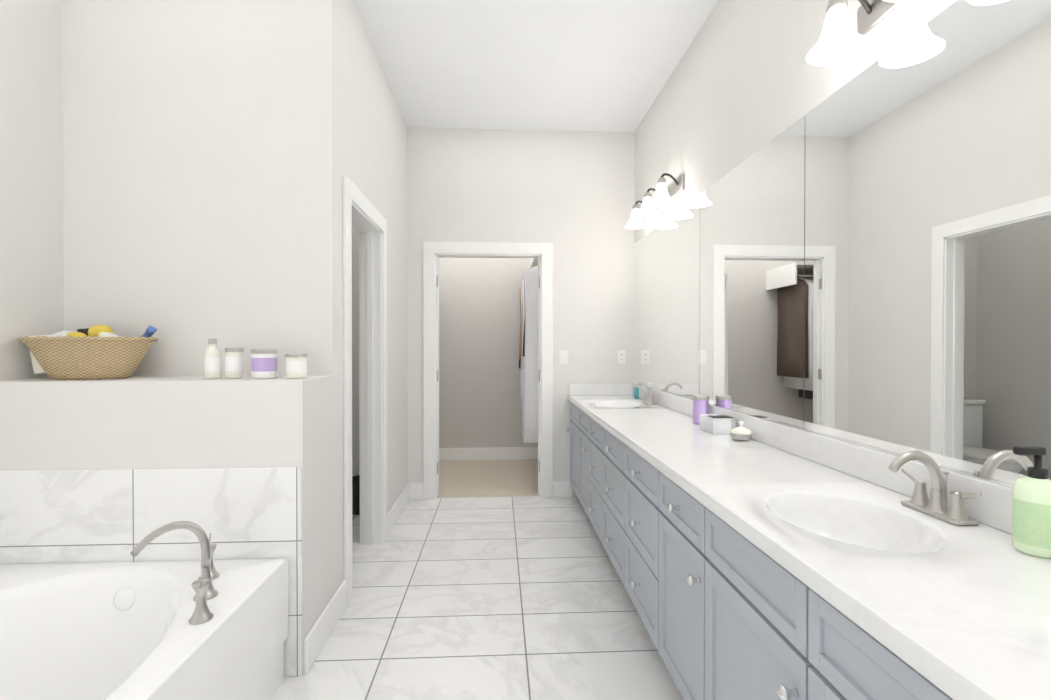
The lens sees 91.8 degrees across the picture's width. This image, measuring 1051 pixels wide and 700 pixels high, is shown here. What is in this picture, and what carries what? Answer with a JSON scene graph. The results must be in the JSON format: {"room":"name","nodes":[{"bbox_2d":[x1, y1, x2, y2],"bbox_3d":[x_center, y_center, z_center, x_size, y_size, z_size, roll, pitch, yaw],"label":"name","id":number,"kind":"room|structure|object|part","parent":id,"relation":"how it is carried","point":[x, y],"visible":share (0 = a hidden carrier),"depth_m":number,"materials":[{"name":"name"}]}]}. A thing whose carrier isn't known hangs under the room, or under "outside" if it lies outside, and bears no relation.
{"room":"bathroom","nodes":[
{"label":"bathroom","id":0,"kind":"room"},
{"bbox_2d":[0,0,63,380],"bbox_3d":[-2.072,-0.282,1.915,0.120,3.060,7.510,0,0,-3],"label":"wall","id":1,"kind":"structure","parent":0,"point":[31,218],"depth_m":2.07,"materials":[{"name":"paint"}]},
{"bbox_2d":[0,375,333,674],"bbox_3d":[-1.441,0.682,2.098,1.160,1.130,0.355,0,0,-3],"label":"wall","id":2,"kind":"structure","parent":0,"point":[154,422],"depth_m":1.93,"materials":[{"name":"paint"}]},
{"bbox_2d":[18,325,157,379],"bbox_3d":[-1.770,0.006,2.073,0.494,0.219,0.304,0,0,-3],"label":"basket","id":3,"kind":"object","parent":2,"relation":"on","point":[100,352],"visible":1,"depth_m":1.99,"materials":[{"name":"wicker"}]},
{"bbox_2d":[0,467,301,676],"bbox_3d":[-1.427,0.848,1.917,1.144,0.800,0.010,0,0,-3],"label":"wall tile","id":4,"kind":"structure","parent":2,"relation":"attached to","point":[78,516],"depth_m":1.91,"materials":[{"name":"white tile"}]},
{"bbox_2d":[204,339,220,378],"bbox_3d":[-1.269,0.035,2.065,0.060,0.162,0.060,0,0,-3],"label":"lotion bottle","id":5,"kind":"object","parent":2,"relation":"on","point":[212,361],"visible":1,"depth_m":2.04,"materials":[{"name":"white plastic"}]},
{"bbox_2d":[225,348,243,378],"bbox_3d":[-1.195,0.053,2.089,0.068,0.125,0.068,0,0,-3],"label":"jar","id":6,"kind":"object","parent":2,"relation":"on","point":[234,368],"visible":1,"depth_m":2.06,"materials":[{"name":"white plastic"}]},
{"bbox_2d":[251,349,277,378],"bbox_3d":[-1.070,0.057,2.085,0.099,0.118,0.099,0,0,-3],"label":"jar","id":7,"kind":"object","parent":2,"relation":"on","point":[263,363],"visible":1,"depth_m":2.05,"materials":[{"name":"white plastic"}]},
{"bbox_2d":[285,354,306,378],"bbox_3d":[-0.942,0.066,2.092,0.082,0.100,0.082,0,0,-3],"label":"jar","id":8,"kind":"object","parent":2,"relation":"on","point":[296,366],"visible":1,"depth_m":2.06,"materials":[{"name":"white plastic"}]},
{"bbox_2d":[62,0,305,375],"bbox_3d":[-1.513,-0.285,2.325,1.040,3.060,0.120,0,0,-3],"label":"wall","id":9,"kind":"structure","parent":0,"point":[184,177],"depth_m":2.26,"materials":[{"name":"paint"}]},
{"bbox_2d":[305,0,407,593],"bbox_3d":[-0.981,-0.292,3.242,0.120,3.060,1.895,0,0,-3],"label":"wall","id":10,"kind":"structure","parent":0,"point":[355,129],"depth_m":2.44,"materials":[{"name":"paint"}]},
{"bbox_2d":[304,580,345,673],"bbox_3d":[-0.858,1.178,2.207,0.014,0.135,0.505,0,0,-3],"label":"baseboard","id":11,"kind":"structure","parent":10,"relation":"attached to","point":[318,635],"depth_m":2.15,"materials":[{"name":"white wood"}]},
{"bbox_2d":[343,175,386,606],"bbox_3d":[-0.962,0.198,2.893,0.156,2.085,0.890,0,0,-3],"label":"door frame","id":12,"kind":"structure","parent":10,"relation":"attached to","point":[364,217],"depth_m":3.23,"materials":[{"name":"white wood"}]},
{"bbox_2d":[387,483,413,536],"bbox_3d":[-0.928,1.166,3.776,0.040,0.135,0.855,0,0,-3],"label":"baseboard","id":13,"kind":"structure","parent":10,"relation":"attached to","point":[394,513],"depth_m":3.77,"materials":[{"name":"white wood"}]},
{"bbox_2d":[271,496,682,699],"bbox_3d":[-0.449,1.303,1.252,3.290,0.100,5.990,0,0,-3],"label":"floor","id":14,"kind":"structure","parent":0,"point":[497,598],"depth_m":2.37,"materials":[{"name":"white tile"}]},
{"bbox_2d":[0,558,288,699],"bbox_3d":[-1.409,1.024,1.152,1.098,0.460,1.517,0,0,-3],"label":"bathtub","id":15,"kind":"object","parent":14,"relation":"on","point":[102,631],"visible":0.96,"depth_m":1.72,"materials":[{"name":"ceramic"}]},
{"bbox_2d":[130,521,218,624],"bbox_3d":[-1.063,0.663,1.630,0.277,0.252,0.425,0,0,-3],"label":"tub faucet","id":16,"kind":"object","parent":15,"relation":"on","point":[203,587],"visible":1,"depth_m":1.58,"materials":[{"name":"silver metal"}]},
{"bbox_2d":[352,475,359,514],"bbox_3d":[-1.244,1.104,3.887,0.208,0.255,0.208,0,0,-3],"label":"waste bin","id":17,"kind":"object","parent":14,"relation":"on","point":[356,495],"visible":0.21,"depth_m":3.80,"materials":[{"name":"black plastic"}]},
{"bbox_2d":[566,383,1050,699],"bbox_3d":[0.726,0.769,2.379,0.580,0.950,3.806,0,0,-3],"label":"bathroom vanity","id":18,"kind":"object","parent":14,"relation":"on","point":[769,560],"visible":1,"depth_m":1.27,"materials":[{"name":"white stone"}]},
{"bbox_2d":[634,383,638,398],"bbox_3d":[0.871,0.318,4.003,0.041,0.125,0.038,0,0,-3],"label":"bottle","id":19,"kind":"object","parent":18,"relation":"on","point":[636,392],"visible":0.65,"depth_m":3.99,"materials":[{"name":"teal plastic"}]},
{"bbox_2d":[632,382,655,404],"bbox_3d":[0.835,0.306,3.640,0.156,0.156,0.224,0,0,-3],"label":"faucet","id":20,"kind":"object","parent":18,"relation":"on","point":[648,399],"visible":1,"depth_m":3.63,"materials":[{"name":"silver metal"}]},
{"bbox_2d":[693,395,708,423],"bbox_3d":[0.931,0.316,2.704,0.082,0.150,0.082,0,0,-3],"label":"jar","id":21,"kind":"object","parent":18,"relation":"on","point":[700,404],"visible":0.77,"depth_m":2.67,"materials":[{"name":"purple wax"}]},
{"bbox_2d":[699,414,735,433],"bbox_3d":[0.924,0.353,2.453,0.110,0.079,0.160,0,0,-3],"label":"organizer","id":22,"kind":"object","parent":18,"relation":"on","point":[716,423],"visible":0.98,"depth_m":2.40,"materials":[{"name":"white plastic"}]},
{"bbox_2d":[730,421,751,440],"bbox_3d":[0.945,0.353,2.234,0.092,0.083,0.092,0,0,-3],"label":"bottle","id":23,"kind":"object","parent":18,"relation":"on","point":[740,433],"visible":0.98,"depth_m":2.20,"materials":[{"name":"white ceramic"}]},
{"bbox_2d":[888,451,981,525],"bbox_3d":[0.962,0.324,1.243,0.156,0.156,0.224,0,0,-3],"label":"faucet","id":24,"kind":"object","parent":18,"relation":"on","point":[953,513],"visible":1,"depth_m":1.23,"materials":[{"name":"silver metal"}]},
{"bbox_2d":[1012,446,1050,558],"bbox_3d":[1.017,0.298,1.016,0.081,0.211,0.072,0,0,-3],"label":"soap bottle","id":25,"kind":"object","parent":18,"relation":"on","point":[1031,515],"visible":1,"depth_m":1.00,"materials":[{"name":"green plastic"}]},
{"bbox_2d":[437,459,539,497],"bbox_3d":[-0.797,1.272,4.993,2.990,0.104,1.520,0,0,-3],"label":"floor carpet","id":26,"kind":"object","parent":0,"point":[491,478],"visible":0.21,"depth_m":4.84,"materials":[{"name":"beige carpet"}]},
{"bbox_2d":[439,258,537,447],"bbox_3d":[-0.774,-0.311,5.683,2.870,3.060,0.120,0,0,-3],"label":"wall","id":27,"kind":"structure","parent":0,"point":[479,344],"depth_m":5.64,"materials":[{"name":"beige paint"}]},
{"bbox_2d":[439,447,537,459],"bbox_3d":[-0.830,1.152,5.623,2.750,0.135,0.018,0,0,-3],"label":"baseboard","id":28,"kind":"structure","parent":27,"relation":"attached to","point":[509,452],"depth_m":5.64,"materials":[{"name":"white wood"}]},
{"bbox_2d":[531,258,537,442],"bbox_3d":[0.312,-0.046,5.036,0.526,1.700,1.288,0,0,-3],"label":"door","id":29,"kind":"structure","parent":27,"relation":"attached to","point":[535,261],"depth_m":4.44,"materials":[{"name":"white wood"}]},
{"bbox_2d":[521,266,533,442],"bbox_3d":[0.016,0.043,4.561,0.075,1.530,0.260,0,0,-3],"label":"towel","id":30,"kind":"object","parent":29,"relation":"hanging from","point":[528,355],"depth_m":4.43,"materials":[{"name":"white fabric"}]},
{"bbox_2d":[352,127,634,495],"bbox_3d":[-0.609,-0.300,4.270,3.050,3.060,0.120,0,0,-3],"label":"wall","id":31,"kind":"structure","parent":0,"point":[569,195],"depth_m":4.25,"materials":[{"name":"paint"}]},
{"bbox_2d":[423,242,552,498],"bbox_3d":[-0.310,0.170,4.292,1.070,2.120,0.160,0,0,-3],"label":"door frame","id":32,"kind":"structure","parent":31,"relation":"attached to","point":[433,252],"depth_m":4.22,"materials":[{"name":"white wood"}]},
{"bbox_2d":[437,276,539,473],"bbox_3d":[-0.308,0.205,4.255,0.858,1.640,0.045,0,0,-3],"label":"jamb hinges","id":33,"kind":"object","parent":32,"relation":"attached to","point":[539,375],"visible":0.96,"depth_m":4.25,"materials":[{"name":"silver metal"}]},
{"bbox_2d":[559,350,567,363],"bbox_3d":[0.318,0.060,4.255,0.072,0.116,0.012,0,0,-3],"label":"switch plate","id":34,"kind":"object","parent":31,"relation":"attached to","point":[563,356],"visible":1,"depth_m":4.25,"materials":[{"name":"white plastic"}]},
{"bbox_2d":[617,350,625,363],"bbox_3d":[0.807,0.060,4.283,0.072,0.116,0.008,0,0,-3],"label":"electrical outlet plate","id":35,"kind":"object","parent":31,"relation":"attached to","point":[621,356],"visible":1,"depth_m":4.28,"materials":[{"name":"white plastic"}]},
{"bbox_2d":[354,0,717,131],"bbox_3d":[-0.489,-1.863,1.986,3.290,0.100,7.510,0,0,-3],"label":"ceiling","id":36,"kind":"structure","parent":0,"point":[588,65],"depth_m":3.17,"materials":[{"name":"paint"}]},
{"bbox_2d":[634,0,955,242],"bbox_3d":[1.131,-0.278,1.373,0.120,3.060,6.090,0,0,-3],"label":"wall","id":37,"kind":"structure","parent":0,"point":[745,80],"depth_m":2.42,"materials":[{"name":"paint"}]},
{"bbox_2d":[625,173,683,228],"bbox_3d":[0.856,-1.011,3.481,0.205,0.193,0.762,0,0,-3],"label":"sconce","id":38,"kind":"object","parent":37,"relation":"attached to","point":[664,195],"visible":1,"depth_m":3.31,"materials":[{"name":"white glass"}]},
{"bbox_3d":[0.834,-0.977,3.480,0.162,0.126,0.762,0,0,-3],"label":"lamp shade","id":39,"kind":"part","parent":38,"relation":"part of","materials":[{"name":"white glass"}]},
{"bbox_2d":[633,0,1050,487],"bbox_3d":[1.011,-0.291,2.387,0.009,1.170,3.788,0,0,-3],"label":"vanity mirror","id":40,"kind":"object","parent":37,"relation":"attached to","point":[862,258],"visible":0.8,"depth_m":1.46,"materials":[{"name":"clear glass"}]},
{"bbox_2d":[806,0,909,65],"bbox_3d":[0.974,-0.993,1.234,0.205,0.193,0.762,0,0,-3],"label":"sconce","id":41,"kind":"object","parent":37,"relation":"attached to","point":[841,39],"visible":1,"depth_m":1.53,"materials":[{"name":"white glass"}]}
]}

